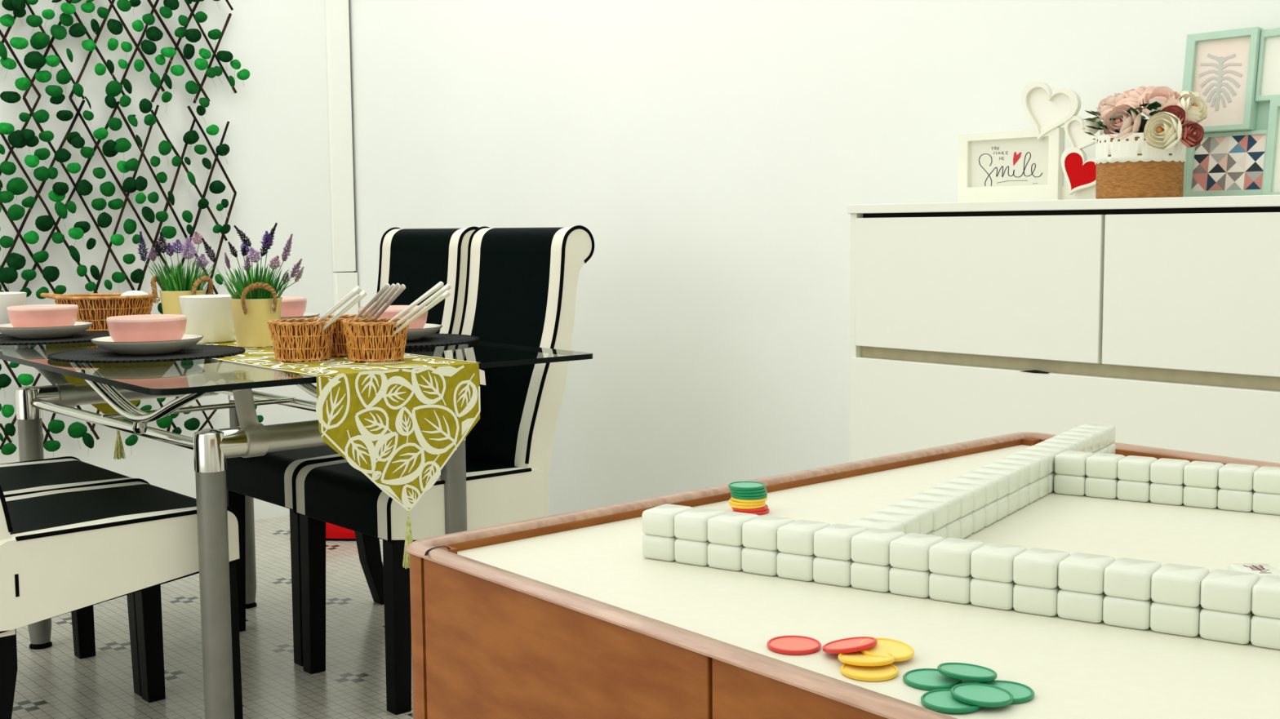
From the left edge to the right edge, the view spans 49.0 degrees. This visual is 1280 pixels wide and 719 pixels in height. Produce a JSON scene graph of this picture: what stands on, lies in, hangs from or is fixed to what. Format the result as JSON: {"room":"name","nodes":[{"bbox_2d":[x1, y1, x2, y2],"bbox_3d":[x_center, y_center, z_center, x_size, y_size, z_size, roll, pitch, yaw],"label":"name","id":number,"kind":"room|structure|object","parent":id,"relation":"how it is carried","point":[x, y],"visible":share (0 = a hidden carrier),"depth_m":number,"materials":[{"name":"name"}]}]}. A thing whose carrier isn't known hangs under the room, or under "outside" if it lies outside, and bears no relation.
{"room":"dining room","nodes":[
{"label":"dining room","id":0,"kind":"room"},
{"bbox_2d":[0,0,355,519],"bbox_3d":[-2.919,-0.697,3.511,4.908,2.800,0.100,-5,7,-41],"label":"wall","id":1,"kind":"structure","parent":0,"point":[277,136],"depth_m":4.71,"materials":[{"name":"paint"}]},
{"bbox_2d":[0,0,249,115],"bbox_3d":[-1.675,-1.059,4.441,0.914,0.574,0.068,-5,7,-41],"label":"trellis","id":2,"kind":"object","parent":1,"relation":"attached to","point":[39,40],"visible":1,"depth_m":4.45,"materials":[{"name":"green plant"}]},
{"bbox_2d":[0,96,263,456],"bbox_3d":[-1.653,-0.260,4.527,0.914,1.158,0.070,-5,7,-41],"label":"trellis","id":3,"kind":"object","parent":1,"relation":"attached to","point":[17,139],"visible":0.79,"depth_m":4.43,"materials":[{"name":"green plant"}]},
{"bbox_2d":[324,0,358,315],"bbox_3d":[-1.071,-0.854,5.039,0.088,2.800,0.026,-5,7,-41],"label":"trim","id":4,"kind":"structure","parent":1,"relation":"attached to","point":[337,15],"depth_m":5.04,"materials":[{"name":"white paint"}]},
{"bbox_2d":[11,515,413,718],"bbox_3d":[-0.810,0.946,1.337,4.808,0.100,6.150,-5,7,-41],"label":"floor","id":5,"kind":"structure","parent":0,"point":[52,682],"depth_m":3.33,"materials":[{"name":"tile"}]},
{"bbox_2d":[0,456,149,697],"bbox_3d":[-1.427,0.235,2.996,0.628,1.018,0.416,-5,7,-41],"label":"dining chair","id":6,"kind":"object","parent":5,"relation":"on","point":[68,472],"visible":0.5,"depth_m":3.09,"materials":[{"name":"black fabric"}]},
{"bbox_2d":[0,479,243,718],"bbox_3d":[-1.147,0.262,2.679,0.628,1.018,0.416,-5,7,-42],"label":"dining chair","id":7,"kind":"object","parent":5,"relation":"on","point":[67,550],"visible":0.88,"depth_m":2.61,"materials":[{"name":"white leather"}]},
{"bbox_2d":[0,341,592,718],"bbox_3d":[-0.934,0.339,3.273,1.003,0.750,1.567,-5,7,-41],"label":"dining table","id":8,"kind":"object","parent":5,"relation":"on","point":[189,380],"visible":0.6,"depth_m":2.71,"materials":[{"name":"clear glass"}]},
{"bbox_2d":[0,292,26,333],"bbox_3d":[-1.649,-0.118,3.615,0.137,0.107,0.137,-5,7,-41],"label":"ceramic pot","id":9,"kind":"object","parent":8,"relation":"on","point":[6,299],"visible":0.48,"depth_m":3.57,"materials":[{"name":"white ceramic"}]},
{"bbox_2d":[0,330,110,345],"bbox_3d":[-1.454,-0.053,3.433,0.394,0.005,0.394,1,6,20],"label":"placemat","id":10,"kind":"object","parent":8,"relation":"on","point":[84,336],"visible":0.48,"depth_m":3.35,"materials":[{"name":"black wicker"}]},
{"bbox_2d":[0,321,93,338],"bbox_3d":[-1.454,-0.071,3.431,0.225,0.030,0.225,-5,7,-41],"label":"plate","id":11,"kind":"object","parent":10,"relation":"on","point":[8,329],"visible":0.85,"depth_m":3.36,"materials":[{"name":"ceramic"}]},
{"bbox_2d":[7,304,78,327],"bbox_3d":[-1.455,-0.096,3.429,0.160,0.069,0.160,-5,7,-41],"label":"bowl","id":12,"kind":"object","parent":11,"relation":"on","point":[34,315],"visible":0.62,"depth_m":3.37,"materials":[{"name":"pink ceramic"}]},
{"bbox_2d":[47,344,244,363],"bbox_3d":[-1.039,-0.013,2.971,0.394,0.005,0.394,4,7,37],"label":"placemat","id":13,"kind":"object","parent":8,"relation":"on","point":[96,355],"visible":0.67,"depth_m":2.90,"materials":[{"name":"black fabric"}]},
{"bbox_2d":[90,333,203,355],"bbox_3d":[-1.039,-0.031,2.970,0.225,0.030,0.225,-5,7,-41],"label":"plate","id":14,"kind":"object","parent":13,"relation":"on","point":[107,343],"visible":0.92,"depth_m":2.90,"materials":[{"name":"ceramic"}]},
{"bbox_2d":[106,314,186,342],"bbox_3d":[-1.039,-0.056,2.967,0.160,0.069,0.160,-5,7,-41],"label":"bowl","id":15,"kind":"object","parent":14,"relation":"on","point":[144,327],"visible":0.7,"depth_m":2.91,"materials":[{"name":"pink ceramic"}]},
{"bbox_2d":[62,330,485,568],"bbox_3d":[-0.940,0.152,3.255,0.368,0.380,1.616,-5,7,-39],"label":"table runner","id":16,"kind":"object","parent":8,"relation":"on","point":[398,424],"visible":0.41,"depth_m":2.65,"materials":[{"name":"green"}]},
{"bbox_2d":[40,293,153,331],"bbox_3d":[-1.441,-0.129,3.741,0.299,0.099,0.205,-1,5,-3],"label":"bread basket","id":17,"kind":"object","parent":16,"relation":"on","point":[95,308],"visible":0.55,"depth_m":3.67,"materials":[{"name":"wicker"}]},
{"bbox_2d":[120,290,148,295],"bbox_3d":[-1.349,-0.157,3.756,0.084,0.056,0.068,-5,7,-41],"label":"rolled napkin","id":18,"kind":"object","parent":17,"relation":"in","point":[130,292],"visible":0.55,"depth_m":3.73,"materials":[{"name":"white fabric"}]},
{"bbox_2d":[136,231,217,315],"bbox_3d":[-1.170,-0.200,3.609,0.186,0.260,0.168,1,6,18],"label":"potted plant","id":19,"kind":"object","parent":16,"relation":"on","point":[177,285],"visible":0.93,"depth_m":3.59,"materials":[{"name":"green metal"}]},
{"bbox_2d":[159,288,206,315],"bbox_3d":[-1.174,-0.125,3.617,0.116,0.108,0.116,-5,7,-41],"label":"tub","id":20,"kind":"object","parent":19,"relation":"in","point":[169,297],"depth_m":3.57,"materials":[{"name":"beige metal"}]},
{"bbox_2d":[177,294,235,342],"bbox_3d":[-1.012,-0.096,3.306,0.137,0.107,0.137,-5,7,-41],"label":"ceramic pot","id":21,"kind":"object","parent":16,"relation":"on","point":[208,316],"visible":0.79,"depth_m":3.25,"materials":[{"name":"white ceramic"}]},
{"bbox_2d":[216,222,304,347],"bbox_3d":[-0.869,-0.169,3.162,0.184,0.276,0.186,2,6,23],"label":"potted plant","id":22,"kind":"object","parent":16,"relation":"on","point":[255,302],"visible":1,"depth_m":3.12,"materials":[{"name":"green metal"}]},
{"bbox_2d":[266,317,336,362],"bbox_3d":[-0.677,-0.040,2.818,0.135,0.081,0.134,4,7,39],"label":"basket","id":23,"kind":"object","parent":16,"relation":"on","point":[294,340],"visible":0.95,"depth_m":2.77,"materials":[{"name":"wicker"}]},
{"bbox_2d":[315,285,360,321],"bbox_3d":[-0.628,-0.083,2.785,0.182,0.129,0.008,2,6,23],"label":"table knife","id":24,"kind":"object","parent":23,"relation":"in","point":[357,289],"visible":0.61,"depth_m":2.76,"materials":[{"name":"silver metal"}]},
{"bbox_2d":[320,289,366,332],"bbox_3d":[-0.608,-0.076,2.767,0.183,0.125,0.008,3,6,29],"label":"table knife","id":25,"kind":"object","parent":23,"relation":"in","point":[362,295],"visible":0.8,"depth_m":2.74,"materials":[{"name":"silver metal"}]},
{"bbox_2d":[314,314,379,356],"bbox_3d":[-0.611,-0.050,2.929,0.135,0.081,0.134,4,7,39],"label":"basket","id":26,"kind":"object","parent":16,"relation":"on","point":[339,346],"visible":0.2,"depth_m":2.88,"materials":[{"name":"wicker"}]},
{"bbox_2d":[354,283,390,318],"bbox_3d":[-0.575,-0.089,2.867,0.206,0.138,0.006,4,7,41],"label":"fork","id":27,"kind":"object","parent":26,"relation":"in","point":[384,289],"visible":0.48,"depth_m":2.83,"materials":[{"name":"silver metal"}]},
{"bbox_2d":[360,283,395,319],"bbox_3d":[-0.560,-0.088,2.860,0.214,0.138,0.006,5,7,44],"label":"fork","id":28,"kind":"object","parent":26,"relation":"in","point":[380,299],"visible":0.47,"depth_m":2.82,"materials":[{"name":"silver metal"}]},
{"bbox_2d":[367,283,400,318],"bbox_3d":[-0.546,-0.088,2.854,0.006,0.139,0.219,-5,7,-42],"label":"fork","id":29,"kind":"object","parent":26,"relation":"in","point":[397,286],"visible":0.55,"depth_m":2.81,"materials":[{"name":"silver metal"}]},
{"bbox_2d":[373,284,405,320],"bbox_3d":[-0.532,-0.087,2.847,0.006,0.137,0.226,-5,7,-39],"label":"fork","id":30,"kind":"object","parent":26,"relation":"in","point":[402,286],"visible":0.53,"depth_m":2.80,"materials":[{"name":"silver metal"}]},
{"bbox_2d":[341,317,408,362],"bbox_3d":[-0.526,-0.039,2.800,0.135,0.081,0.134,4,7,39],"label":"basket","id":31,"kind":"object","parent":16,"relation":"on","point":[368,340],"visible":0.92,"depth_m":2.75,"materials":[{"name":"wicker"}]},
{"bbox_2d":[388,281,444,321],"bbox_3d":[-0.475,-0.083,2.756,0.220,0.142,0.018,2,6,24],"label":"spoon","id":32,"kind":"object","parent":31,"relation":"in","point":[440,284],"visible":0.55,"depth_m":2.72,"materials":[{"name":"silver metal"}]},
{"bbox_2d":[391,290,450,334],"bbox_3d":[-0.448,-0.072,2.735,0.219,0.130,0.018,3,6,34],"label":"spoon","id":33,"kind":"object","parent":31,"relation":"in","point":[446,293],"visible":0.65,"depth_m":2.70,"materials":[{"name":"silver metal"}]},
{"bbox_2d":[392,283,451,328],"bbox_3d":[-0.458,-0.080,2.746,0.225,0.141,0.018,2,6,28],"label":"spoon","id":34,"kind":"object","parent":31,"relation":"in","point":[448,286],"visible":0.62,"depth_m":2.71,"materials":[{"name":"silver metal"}]},
{"bbox_2d":[404,333,479,348],"bbox_3d":[-0.571,-0.044,3.261,0.394,0.005,0.394,-2,6,-14],"label":"placemat","id":35,"kind":"object","parent":8,"relation":"on","point":[437,340],"visible":0.2,"depth_m":3.22,"materials":[{"name":"black fabric"}]},
{"bbox_2d":[406,323,442,341],"bbox_3d":[-0.571,-0.061,3.259,0.225,0.030,0.225,-5,7,-41],"label":"plate","id":36,"kind":"object","parent":35,"relation":"on","point":[428,329],"visible":0.29,"depth_m":3.20,"materials":[{"name":"ceramic"}]},
{"bbox_2d":[357,305,427,328],"bbox_3d":[-0.571,-0.087,3.257,0.160,0.069,0.160,-5,7,-41],"label":"bowl","id":37,"kind":"object","parent":36,"relation":"on","point":[392,311],"visible":0.27,"depth_m":3.21,"materials":[{"name":"pink ceramic"}]},
{"bbox_3d":[-0.967,-0.086,3.745,0.394,0.005,0.394,2,6,24],"label":"placemat","id":38,"kind":"object","parent":8,"relation":"on","visible":0},
{"bbox_2d":[280,312,319,319],"bbox_3d":[-0.967,-0.104,3.743,0.225,0.030,0.225,-5,7,-41],"label":"plate","id":39,"kind":"object","parent":38,"relation":"on","point":[306,315],"visible":0.11,"depth_m":3.70,"materials":[{"name":"ceramic"}]},
{"bbox_2d":[280,296,306,317],"bbox_3d":[-0.968,-0.129,3.740,0.160,0.069,0.160,-5,7,-41],"label":"bowl","id":40,"kind":"object","parent":39,"relation":"on","point":[291,306],"visible":0.32,"depth_m":3.69,"materials":[{"name":"pink ceramic"}]},
{"bbox_2d":[289,522,355,541],"bbox_3d":[-1.014,0.552,4.625,0.283,0.075,0.080,0,5,5],"label":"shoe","id":41,"kind":"object","parent":5,"relation":"on","point":[333,532],"visible":0.11,"depth_m":4.59,"materials":[{"name":"red"}]},
{"bbox_2d":[226,226,478,666],"bbox_3d":[-0.717,0.177,3.555,0.573,1.018,0.416,-5,7,-41],"label":"dining chair","id":42,"kind":"object","parent":5,"relation":"on","point":[417,259],"visible":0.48,"depth_m":3.53,"materials":[{"name":"black fabric"}]},
{"bbox_2d":[292,225,594,715],"bbox_3d":[-0.439,0.206,3.222,0.573,1.018,0.416,-5,7,-41],"label":"dining chair","id":43,"kind":"object","parent":5,"relation":"on","point":[521,286],"visible":0.76,"depth_m":3.18,"materials":[{"name":"black fabric"}]},
{"bbox_2d":[404,432,1279,718],"bbox_3d":[0.423,0.526,1.074,0.904,0.766,0.914,-5,7,-41],"label":"table","id":44,"kind":"object","parent":5,"relation":"on","point":[564,615],"visible":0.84,"depth_m":0.96,"materials":[{"name":"brown wood"}]},
{"bbox_2d":[733,508,768,515],"bbox_3d":[0.100,0.136,1.264,0.033,0.003,0.033,-5,7,-41],"label":"chip","id":45,"kind":"object","parent":44,"relation":"on","point":[767,510],"visible":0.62,"depth_m":1.25,"materials":[{"name":"red plastic"}]},
{"bbox_2d":[731,504,768,512],"bbox_3d":[0.099,0.133,1.264,0.033,0.003,0.033,-5,7,-41],"label":"chip","id":46,"kind":"object","parent":45,"relation":"on","point":[765,508],"visible":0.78,"depth_m":1.25,"materials":[{"name":"red plastic"}]},
{"bbox_2d":[728,502,765,509],"bbox_3d":[0.096,0.130,1.264,0.033,0.003,0.033,-5,7,-41],"label":"chip","id":47,"kind":"object","parent":46,"relation":"on","point":[730,504],"visible":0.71,"depth_m":1.25,"materials":[{"name":"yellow plastic"}]},
{"bbox_2d":[728,498,765,506],"bbox_3d":[0.096,0.127,1.263,0.033,0.003,0.033,-5,7,-41],"label":"chip","id":48,"kind":"object","parent":47,"relation":"on","point":[731,501],"visible":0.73,"depth_m":1.25,"materials":[{"name":"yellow plastic"}]},
{"bbox_2d":[730,496,767,502],"bbox_3d":[0.098,0.124,1.263,0.033,0.003,0.033,-5,7,-41],"label":"chip","id":49,"kind":"object","parent":48,"relation":"on","point":[731,498],"visible":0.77,"depth_m":1.25,"materials":[{"name":"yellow plastic"}]},
{"bbox_2d":[730,493,767,500],"bbox_3d":[0.098,0.122,1.263,0.033,0.003,0.033,-5,7,-41],"label":"chip","id":50,"kind":"object","parent":49,"relation":"on","point":[731,495],"visible":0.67,"depth_m":1.25,"materials":[{"name":"green plastic"}]},
{"bbox_2d":[730,489,767,497],"bbox_3d":[0.098,0.119,1.262,0.033,0.003,0.033,-5,7,-41],"label":"chip","id":51,"kind":"object","parent":50,"relation":"on","point":[764,493],"visible":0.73,"depth_m":1.25,"materials":[{"name":"green plastic"}]},
{"bbox_2d":[729,487,766,493],"bbox_3d":[0.097,0.116,1.262,0.033,0.003,0.033,-5,7,-41],"label":"chip","id":52,"kind":"object","parent":51,"relation":"on","point":[764,489],"visible":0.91,"depth_m":1.25,"materials":[{"name":"green plastic"}]},
{"bbox_2d":[728,481,764,490],"bbox_3d":[0.096,0.114,1.262,0.033,0.003,0.033,-5,7,-41],"label":"chip","id":53,"kind":"object","parent":52,"relation":"on","point":[739,486],"visible":1,"depth_m":1.26,"materials":[{"name":"green plastic"}]},
{"bbox_2d":[767,635,821,655],"bbox_3d":[0.094,0.174,0.855,0.033,0.003,0.033,-5,7,-41],"label":"chip","id":54,"kind":"object","parent":44,"relation":"on","point":[784,645],"visible":1,"depth_m":0.85,"materials":[{"name":"red plastic"}]},
{"bbox_2d":[822,636,877,653],"bbox_3d":[0.125,0.171,0.839,0.032,0.009,0.033,3,6,33],"label":"chip","id":55,"kind":"object","parent":44,"relation":"on","point":[850,645],"visible":1,"depth_m":0.83,"materials":[{"name":"red plastic"}]},
{"bbox_2d":[840,663,898,681],"bbox_3d":[0.132,0.178,0.805,0.033,0.003,0.033,-5,7,-41],"label":"chip","id":56,"kind":"object","parent":44,"relation":"on","point":[886,673],"visible":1,"depth_m":0.80,"materials":[{"name":"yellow plastic"}]},
{"bbox_2d":[838,651,895,666],"bbox_3d":[0.132,0.174,0.818,0.033,0.005,0.033,0,5,4],"label":"chip","id":57,"kind":"object","parent":56,"relation":"on","point":[856,659],"visible":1,"depth_m":0.81,"materials":[{"name":"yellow plastic"}]},
{"bbox_2d":[859,638,914,662],"bbox_3d":[0.146,0.172,0.833,0.033,0.006,0.033,4,7,40],"label":"chip","id":58,"kind":"object","parent":44,"relation":"on","point":[901,651],"visible":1,"depth_m":0.83,"materials":[{"name":"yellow plastic"}]},
{"bbox_2d":[902,668,962,690],"bbox_3d":[0.164,0.179,0.788,0.033,0.003,0.033,-5,7,-41],"label":"chip","id":59,"kind":"object","parent":44,"relation":"on","point":[926,679],"visible":0.95,"depth_m":0.79,"materials":[{"name":"green plastic"}]},
{"bbox_2d":[937,662,997,682],"bbox_3d":[0.183,0.175,0.787,0.033,0.006,0.033,-4,6,-34],"label":"chip","id":60,"kind":"object","parent":59,"relation":"on","point":[960,671],"visible":1,"depth_m":0.78,"materials":[{"name":"green plastic"}]},
{"bbox_2d":[920,688,982,713],"bbox_3d":[0.167,0.182,0.751,0.033,0.003,0.033,-1,5,0],"label":"chip","id":61,"kind":"object","parent":44,"relation":"on","point":[941,700],"visible":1,"depth_m":0.74,"materials":[{"name":"green plastic"}]},
{"bbox_2d":[951,683,1013,707],"bbox_3d":[0.183,0.180,0.753,0.033,0.004,0.033,-1,5,-4],"label":"chip","id":62,"kind":"object","parent":61,"relation":"on","point":[979,695],"visible":1,"depth_m":0.75,"materials":[{"name":"green plastic"}]},
{"bbox_2d":[641,423,1279,649],"bbox_3d":[0.375,0.119,1.231,0.469,0.038,0.653,3,6,33],"label":"tiles","id":63,"kind":"object","parent":44,"relation":"on","point":[1221,590],"depth_m":1.01,"materials":[{"name":"plastic"}]},
{"bbox_2d":[978,680,1034,704],"bbox_3d":[0.198,0.181,0.766,0.033,0.003,0.033,-5,7,-41],"label":"chip","id":64,"kind":"object","parent":44,"relation":"on","point":[1021,693],"visible":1,"depth_m":0.77,"materials":[{"name":"green plastic"}]},
{"bbox_2d":[1227,563,1279,577],"bbox_3d":[0.424,0.153,0.965,0.029,0.019,0.036,0,5,1],"label":"tile","id":65,"kind":"object","parent":44,"relation":"on","point":[1261,570],"depth_m":0.96,"materials":[{"name":"plastic"}]},
{"bbox_2d":[847,195,1279,463],"bbox_3d":[0.976,0.212,2.569,0.400,1.004,1.220,-5,7,-41],"label":"base cabinet","id":66,"kind":"object","parent":5,"relation":"on","point":[1156,321],"visible":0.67,"depth_m":2.49,"materials":[{"name":"white wood"}]},
{"bbox_2d":[957,80,1102,202],"bbox_3d":[0.767,-0.425,2.753,0.026,0.234,0.336,-5,7,-41],"label":"photo frame","id":67,"kind":"object","parent":66,"relation":"on","point":[1025,164],"visible":0.94,"depth_m":2.74,"materials":[{"name":"white wood"}]},
{"bbox_2d":[969,136,1048,186],"bbox_3d":[0.737,-0.392,2.797,0.006,0.093,0.187,-5,7,-41],"label":"print","id":68,"kind":"object","parent":67,"relation":"attached to","point":[994,161],"depth_m":2.79,"materials":[{"name":"white paper"}]},
{"bbox_2d":[1081,85,1208,199],"bbox_3d":[0.906,-0.385,2.493,0.200,0.201,0.246,-3,6,-29],"label":"flower pot","id":69,"kind":"object","parent":66,"relation":"on","point":[1136,157],"visible":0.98,"depth_m":2.44,"materials":[{"name":"brown wicker"}]},
{"bbox_2d":[1182,26,1279,196],"bbox_3d":[1.129,-0.434,2.463,0.066,0.305,0.380,-5,7,-42],"label":"collage frame","id":70,"kind":"object","parent":66,"relation":"on","point":[1236,73],"visible":0.9,"depth_m":2.52,"materials":[{"name":"green paint"}]},
{"bbox_2d":[1193,36,1250,126],"bbox_3d":[1.049,-0.503,2.546,0.004,0.162,0.106,4,1,-41],"label":"print","id":71,"kind":"object","parent":70,"relation":"on","point":[1222,64],"depth_m":2.54,"materials":[{"name":"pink paper"}]},
{"bbox_2d":[1191,133,1266,191],"bbox_3d":[1.058,-0.355,2.533,0.001,0.105,0.138,4,1,-41],"label":"print","id":72,"kind":"object","parent":70,"relation":"attached to","point":[1236,162],"depth_m":2.53},
{"bbox_2d":[1260,36,1279,95],"bbox_3d":[1.154,-0.514,2.439,0.002,0.108,0.155,4,1,-41],"label":"print","id":73,"kind":"object","parent":70,"relation":"attached to","point":[1271,69],"depth_m":2.48},
{"bbox_2d":[1272,111,1279,191],"bbox_3d":[1.160,-0.365,2.423,0.002,0.155,0.135,4,1,-41],"label":"print","id":74,"kind":"object","parent":70,"relation":"attached to","point":[1276,186],"depth_m":2.47},
{"bbox_2d":[229,297,282,347],"bbox_3d":[-0.862,-0.085,3.164,0.116,0.108,0.116,-5,7,-41],"label":"tub","id":75,"kind":"object","parent":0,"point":[251,315],"depth_m":3.12,"materials":[{"name":"beige metal"}]},
{"bbox_2d":[348,0,1279,515],"bbox_3d":[0.991,-0.666,2.849,0.100,2.800,6.250,-5,7,-41],"label":"wall","id":76,"kind":"structure","parent":0,"point":[713,155],"depth_m":3.75,"materials":[{"name":"paint"}]},
{"bbox_2d":[348,6,355,272],"bbox_3d":[-1.047,-1.276,5.035,0.004,1.960,0.010,-5,7,-41],"label":"trim","id":77,"kind":"structure","parent":76,"relation":"attached to","point":[348,6],"depth_m":5.08,"materials":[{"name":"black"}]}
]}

